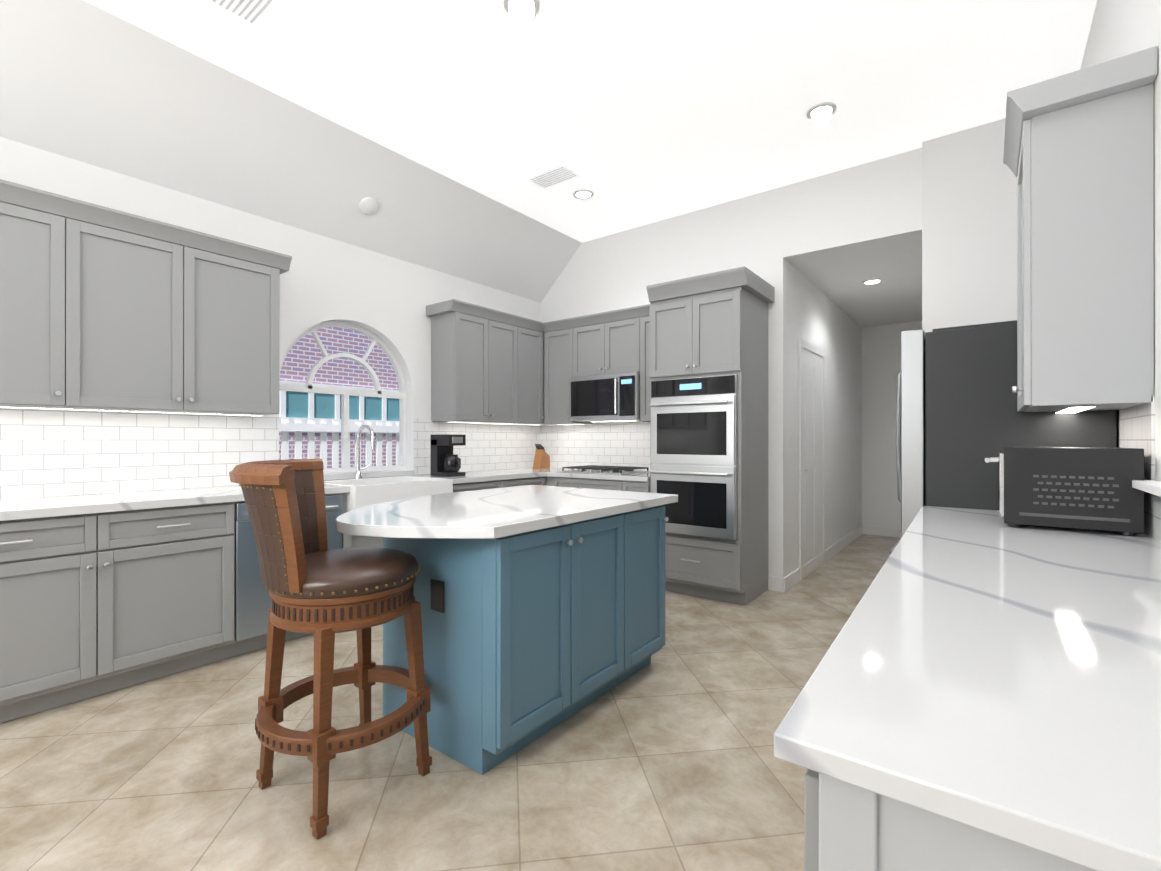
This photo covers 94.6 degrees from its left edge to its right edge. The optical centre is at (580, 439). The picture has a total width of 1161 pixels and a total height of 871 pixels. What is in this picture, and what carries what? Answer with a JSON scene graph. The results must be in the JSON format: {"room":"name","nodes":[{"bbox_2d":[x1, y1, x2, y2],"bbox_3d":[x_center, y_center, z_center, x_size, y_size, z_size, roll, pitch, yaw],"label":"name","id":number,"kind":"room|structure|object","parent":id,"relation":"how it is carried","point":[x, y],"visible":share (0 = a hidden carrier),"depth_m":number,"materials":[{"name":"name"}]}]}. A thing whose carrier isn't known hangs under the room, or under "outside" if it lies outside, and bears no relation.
{"room":"kitchen","nodes":[
{"label":"kitchen","id":0,"kind":"room"},
{"bbox_2d":[0,137,540,499],"bbox_3d":[-2.501,-0.151,3.314,0.200,2.740,6.950,0,0,37],"label":"wall","id":1,"kind":"structure","parent":0,"point":[386,299],"depth_m":3.92,"materials":[{"name":"white paint"}]},
{"bbox_2d":[0,179,83,409],"bbox_3d":[-2.786,-0.664,2.499,0.330,1.004,0.611,0,0,37],"label":"upper cabinet","id":2,"kind":"object","parent":1,"relation":"attached to","point":[42,232],"depth_m":2.54,"materials":[{"name":"grey wood"}]},
{"bbox_2d":[84,201,283,415],"bbox_3d":[-2.349,-0.664,3.074,0.330,1.004,1.041,0,0,37],"label":"upper cabinet","id":3,"kind":"object","parent":1,"relation":"attached to","point":[105,308],"depth_m":2.95,"materials":[{"name":"grey wood"}]},
{"bbox_2d":[279,321,406,473],"bbox_3d":[-1.844,-0.330,4.197,0.045,1.176,1.086,0,0,37],"label":"window","id":4,"kind":"structure","parent":1,"relation":"in","point":[308,387],"depth_m":4.21,"materials":[{"name":"white paint"}]},
{"bbox_2d":[336,477,407,484],"bbox_3d":[-1.634,0.419,4.042,0.022,0.248,0.780,0,0,37],"label":"backsplash","id":5,"kind":"structure","parent":1,"relation":"attached to","point":[356,480],"depth_m":4.07,"materials":[{"name":"white stone"}]},
{"bbox_2d":[428,299,511,423],"bbox_3d":[-0.942,-0.662,4.921,0.330,1.004,0.796,0,0,37],"label":"upper cabinet","id":6,"kind":"object","parent":1,"relation":"attached to","point":[471,344],"depth_m":4.67,"materials":[{"name":"grey wood"}]},
{"bbox_2d":[504,315,547,424],"bbox_3d":[-0.603,-0.661,5.313,0.395,1.004,0.446,0,0,37],"label":"upper cabinet","id":7,"kind":"object","parent":1,"relation":"attached to","point":[527,334],"depth_m":5.23,"materials":[{"name":"grey wood"}]},
{"bbox_2d":[0,396,1160,541],"bbox_3d":[-0.261,0.048,2.612,4.384,0.499,4.950,0,0,37],"label":"backsplash","id":8,"kind":"structure","parent":1,"relation":"attached to","point":[46,452],"depth_m":3.18,"materials":[{"name":"tile"}]},
{"bbox_2d":[324,481,351,488],"bbox_3d":[-1.648,0.419,3.576,0.521,0.248,0.022,0,0,37],"label":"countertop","id":9,"kind":"structure","parent":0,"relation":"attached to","point":[325,482],"depth_m":3.59,"materials":[{"name":"white stone"}]},
{"bbox_2d":[352,477,451,509],"bbox_3d":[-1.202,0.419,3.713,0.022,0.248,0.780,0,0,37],"label":"sink","id":10,"kind":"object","parent":0,"relation":"attached to","point":[362,495],"depth_m":3.63,"materials":[{"name":"white ceramic"}]},
{"bbox_2d":[408,477,439,480],"bbox_3d":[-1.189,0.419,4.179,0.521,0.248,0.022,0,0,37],"label":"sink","id":11,"kind":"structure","parent":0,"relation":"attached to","point":[409,478],"depth_m":4.21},
{"bbox_2d":[0,534,899,870],"bbox_3d":[0.364,1.269,3.361,4.700,0.100,10.500,0,0,37],"label":"floor","id":12,"kind":"structure","parent":0,"point":[664,760],"depth_m":1.93,"materials":[{"name":"tile"}]},
{"bbox_2d":[0,497,239,722],"bbox_3d":[-2.493,0.778,2.636,0.630,0.878,1.197,0,0,37],"label":"base cabinet","id":13,"kind":"object","parent":12,"relation":"on","point":[100,594],"depth_m":2.53,"materials":[{"name":"grey wood"}]},
{"bbox_2d":[0,469,555,516],"bbox_3d":[-1.682,0.320,3.693,0.640,0.040,4.946,0,0,37],"label":"countertop","id":14,"kind":"structure","parent":13,"relation":"on","point":[23,507],"depth_m":2.76,"materials":[{"name":"white stone"}]},
{"bbox_2d":[430,434,465,476],"bbox_3d":[-1.082,0.129,4.420,0.277,0.340,0.170,0,0,37],"label":"coffee maker","id":15,"kind":"object","parent":14,"relation":"on","point":[445,461],"visible":1,"depth_m":4.38,"materials":[{"name":"black plastic"}]},
{"bbox_2d":[533,444,549,468],"bbox_3d":[-0.402,0.172,5.492,0.100,0.256,0.160,0,0,37],"label":"knife block","id":16,"kind":"object","parent":14,"relation":"on","point":[542,459],"visible":1,"depth_m":5.46,"materials":[{"name":"brown wood"}]},
{"bbox_2d":[240,489,355,653],"bbox_3d":[-1.944,0.778,3.356,0.630,0.878,0.732,0,0,37],"label":"dishwasher","id":17,"kind":"object","parent":12,"relation":"on","point":[255,600],"depth_m":3.02,"materials":[{"name":"grey metal"}]},
{"bbox_2d":[229,459,431,839],"bbox_3d":[-0.889,0.646,1.908,0.628,1.140,0.628,0,0,37],"label":"stool","id":18,"kind":"object","parent":12,"relation":"on","point":[317,588],"visible":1,"depth_m":1.73,"materials":[{"name":"brown wood"}]},
{"bbox_2d":[356,481,459,547],"bbox_3d":[-1.485,0.779,3.959,0.630,0.878,0.906,0,0,37],"label":"base cabinet","id":19,"kind":"object","parent":12,"relation":"on","point":[361,541],"depth_m":3.62,"materials":[{"name":"grey wood"}]},
{"bbox_2d":[460,477,543,491],"bbox_3d":[-0.924,0.780,4.695,0.630,0.878,1.176,0,0,37],"label":"base cabinet","id":20,"kind":"object","parent":12,"relation":"on","point":[497,482],"depth_m":4.51,"materials":[{"name":"grey wood"}]},
{"bbox_2d":[383,501,675,774],"bbox_3d":[-0.291,0.778,2.649,1.000,0.878,1.228,0,0,37],"label":"kitchen island","id":21,"kind":"object","parent":12,"relation":"on","point":[542,609],"depth_m":2.11,"materials":[{"name":"blue wood"}]},
{"bbox_2d":[336,485,677,552],"bbox_3d":[-0.384,0.317,2.572,1.065,0.040,1.614,0,0,37],"label":"island countertop","id":22,"kind":"structure","parent":21,"relation":"on","point":[430,523],"depth_m":2.21,"materials":[{"name":"white stone"}]},
{"bbox_2d":[544,473,627,490],"bbox_3d":[0.197,0.780,4.941,0.916,0.878,0.686,0,0,37],"label":"base cabinet","id":23,"kind":"object","parent":12,"relation":"on","point":[604,483],"depth_m":4.69,"materials":[{"name":"grey wood"}]},
{"bbox_2d":[552,469,649,480],"bbox_3d":[0.307,0.321,4.887,1.071,0.040,0.640,0,0,37],"label":"countertop","id":24,"kind":"structure","parent":23,"relation":"on","point":[632,474],"depth_m":4.69,"materials":[{"name":"white stone"}]},
{"bbox_2d":[628,481,649,492],"bbox_3d":[0.614,0.780,4.665,0.314,0.878,0.620,0,0,37],"label":"base cabinet","id":25,"kind":"object","parent":12,"relation":"on","point":[634,486],"depth_m":4.39,"materials":[{"name":"grey wood"}]},
{"bbox_2d":[646,266,774,604],"bbox_3d":[1.033,-0.006,4.286,0.804,2.448,0.717,0,0,37],"label":"tall cabinet","id":26,"kind":"object","parent":12,"relation":"on","point":[709,399],"visible":0.98,"depth_m":4.05,"materials":[{"name":"grey wood"}]},
{"bbox_2d":[804,774,1073,870],"bbox_3d":[0.778,0.768,0.869,0.618,0.894,1.205,0,0,37],"label":"base cabinet","id":27,"kind":"object","parent":12,"relation":"on","point":[844,830],"depth_m":0.50,"materials":[{"name":"grey wood"}]},
{"bbox_2d":[774,506,1160,870],"bbox_3d":[1.092,0.308,1.299,0.638,0.026,2.300,0,0,37],"label":"countertop","id":28,"kind":"structure","parent":27,"relation":"on","point":[993,680],"depth_m":0.62,"materials":[{"name":"white stone"}]},
{"bbox_2d":[984,447,1143,535],"bbox_3d":[1.658,0.162,1.879,0.384,0.268,0.393,0,0,37],"label":"toaster oven","id":29,"kind":"object","parent":28,"relation":"on","point":[1091,488],"visible":1,"depth_m":1.71,"materials":[{"name":"black metal"}]},
{"bbox_2d":[888,320,1116,553],"bbox_3d":[2.002,0.359,2.630,0.779,1.711,0.910,0,0,37],"label":"fridge","id":30,"kind":"object","parent":12,"relation":"on","point":[959,417],"visible":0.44,"depth_m":2.32,"materials":[{"name":"grey metal"}]},
{"bbox_2d":[0,0,1096,302],"bbox_3d":[-0.851,-1.867,1.934,4.500,0.730,6.750,0,0,37],"label":"ceiling","id":31,"kind":"structure","parent":0,"point":[438,130],"depth_m":3.06,"materials":[{"name":"white paint"}]},
{"bbox_2d":[205,0,281,28],"bbox_3d":[-1.514,-2.025,2.433,0.380,0.012,0.220,0,0,37],"label":"ceiling vent","id":32,"kind":"object","parent":31,"relation":"in","point":[254,13],"depth_m":2.51,"materials":[{"name":"silver metal"}]},
{"bbox_2d":[359,197,377,214],"bbox_3d":[-1.565,-1.725,3.954,0.109,0.103,0.130,0,0,37],"label":"smoke detector","id":33,"kind":"object","parent":31,"relation":"attached to","point":[368,205],"visible":1,"depth_m":3.93,"materials":[{"name":"white paint"}]},
{"bbox_2d":[503,0,539,19],"bbox_3d":[-0.274,-2.026,2.494,0.168,0.011,0.168,0,0,28],"label":"recessed light","id":34,"kind":"object","parent":31,"relation":"in","point":[523,9],"depth_m":2.51,"materials":[{"name":"white"}]},
{"bbox_2d":[525,163,581,189],"bbox_3d":[-0.210,-2.023,4.129,0.380,0.012,0.220,0,0,37],"label":"ceiling vent","id":35,"kind":"object","parent":31,"relation":"in","point":[561,173],"depth_m":4.11,"materials":[{"name":"silver metal"}]},
{"bbox_2d":[573,189,592,199],"bbox_3d":[0.022,-2.023,4.417,0.168,0.011,0.168,0,0,10],"label":"recessed light","id":36,"kind":"object","parent":31,"relation":"in","point":[582,194],"depth_m":4.41,"materials":[{"name":"white"}]},
{"bbox_2d":[806,102,836,119],"bbox_3d":[1.486,-2.025,3.303,0.168,0.011,0.168,0,0,28],"label":"recessed light","id":37,"kind":"object","parent":31,"relation":"in","point":[823,110],"depth_m":3.29,"materials":[{"name":"white"}]},
{"bbox_2d":[541,147,921,577],"bbox_3d":[1.334,-0.504,4.636,4.700,3.450,0.200,0,0,37],"label":"wall","id":38,"kind":"structure","parent":0,"point":[770,236],"depth_m":4.35,"materials":[{"name":"white paint"}]},
{"bbox_2d":[544,317,592,424],"bbox_3d":[-0.128,-0.661,5.379,0.450,1.004,0.385,0,0,37],"label":"upper cabinet","id":39,"kind":"object","parent":38,"relation":"attached to","point":[559,335],"depth_m":5.29,"materials":[{"name":"grey wood"}]},
{"bbox_2d":[568,363,619,422],"bbox_3d":[0.231,-0.413,5.101,0.556,0.468,0.392,0,0,37],"label":"microwave","id":40,"kind":"object","parent":38,"relation":"attached to","point":[593,392],"depth_m":4.95,"materials":[{"name":"grey"}]},
{"bbox_2d":[576,307,639,370],"bbox_3d":[0.324,-0.879,5.070,0.747,0.569,0.330,0,0,37],"label":"upper cabinet","id":41,"kind":"object","parent":38,"relation":"attached to","point":[609,338],"depth_m":4.91,"materials":[{"name":"grey wood"}]},
{"bbox_2d":[632,304,649,421],"bbox_3d":[0.703,-0.662,4.781,0.311,1.004,0.330,0,0,37],"label":"upper cabinet","id":42,"kind":"object","parent":38,"relation":"attached to","point":[644,309],"depth_m":4.68,"materials":[{"name":"grey wood"}]},
{"bbox_2d":[790,264,861,572],"bbox_3d":[2.680,-0.218,5.842,0.200,2.880,3.350,0,0,37],"label":"wall","id":43,"kind":"structure","parent":0,"point":[816,319],"depth_m":5.69,"materials":[{"name":"white paint"}]},
{"bbox_2d":[798,338,825,580],"bbox_3d":[2.170,0.169,4.972,0.038,2.096,0.890,0,0,37],"label":"hall door","id":44,"kind":"structure","parent":43,"relation":"in","point":[812,435],"depth_m":4.92,"materials":[{"name":"white paint"}]},
{"bbox_2d":[778,525,863,591],"bbox_3d":[2.631,1.167,5.617,0.039,0.110,3.365,0,0,37],"label":"baseboard","id":45,"kind":"structure","parent":43,"relation":"attached to","point":[787,582],"depth_m":5.06,"materials":[{"name":"white paint"}]},
{"bbox_2d":[791,239,921,326],"bbox_3d":[3.077,-1.558,5.415,0.950,0.200,3.150,0,0,37],"label":"ceiling","id":46,"kind":"structure","parent":0,"point":[894,296],"depth_m":4.94,"materials":[{"name":"white paint"}]},
{"bbox_2d":[862,278,882,284],"bbox_3d":[2.686,-1.453,4.927,0.168,0.011,0.168,0,0,10],"label":"recessed light","id":47,"kind":"object","parent":46,"relation":"in","point":[875,280],"depth_m":4.92,"materials":[{"name":"white"}]},
{"bbox_2d":[862,321,921,528],"bbox_3d":[4.092,-0.217,6.746,0.930,2.880,0.200,0,0,37],"label":"wall","id":48,"kind":"structure","parent":0,"point":[863,367],"depth_m":6.82,"materials":[{"name":"white paint"}]},
{"bbox_2d":[864,525,900,537],"bbox_3d":[4.023,1.168,6.661,0.870,0.110,0.015,0,0,37],"label":"baseboard","id":49,"kind":"structure","parent":48,"relation":"attached to","point":[870,530],"depth_m":6.80,"materials":[{"name":"white paint"}]},
{"bbox_2d":[922,118,1016,332],"bbox_3d":[2.657,-0.406,3.452,0.760,3.250,0.080,0,0,37],"label":"wall","id":50,"kind":"structure","parent":0,"point":[969,227],"depth_m":3.50,"materials":[{"name":"white paint"}]},
{"bbox_2d":[1080,0,1160,480],"bbox_3d":[1.079,-0.509,0.588,0.200,3.450,6.950,0,0,37],"label":"wall","id":51,"kind":"structure","parent":0,"point":[1119,28],"depth_m":1.70,"materials":[{"name":"white paint"}]},
{"bbox_2d":[1003,46,1157,411],"bbox_3d":[1.737,-0.640,1.909,0.350,1.055,0.550,0,0,37],"label":"upper cabinet","id":52,"kind":"object","parent":51,"relation":"attached to","point":[1078,158],"visible":1,"depth_m":1.71,"materials":[{"name":"grey wood"}]},
{"bbox_3d":[-2.537,1.872,5.822,2.900,0.100,11.500,0,0,37],"label":"ground","id":53,"kind":"structure","parent":0,"visible":0},
{"bbox_2d":[279,327,398,467],"bbox_3d":[-3.771,-1.227,6.765,0.200,6.100,11.500,0,0,37],"label":"bricks","id":54,"kind":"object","parent":53,"relation":"on","point":[304,355],"depth_m":7.26},
{"bbox_2d":[279,381,398,425],"bbox_3d":[-3.060,-0.466,7.479,0.060,0.520,2.220,0,0,37],"label":"window","id":55,"kind":"structure","parent":54,"relation":"attached to","point":[306,406],"depth_m":7.16,"materials":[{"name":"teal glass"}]},
{"bbox_2d":[279,419,398,467],"bbox_3d":[-2.546,0.812,5.515,0.060,2.020,8.000,0,0,37],"label":"fence","id":56,"kind":"object","parent":53,"relation":"on","point":[309,427],"visible":0.06,"depth_m":5.52,"materials":[{"name":"white paint"}]}
]}

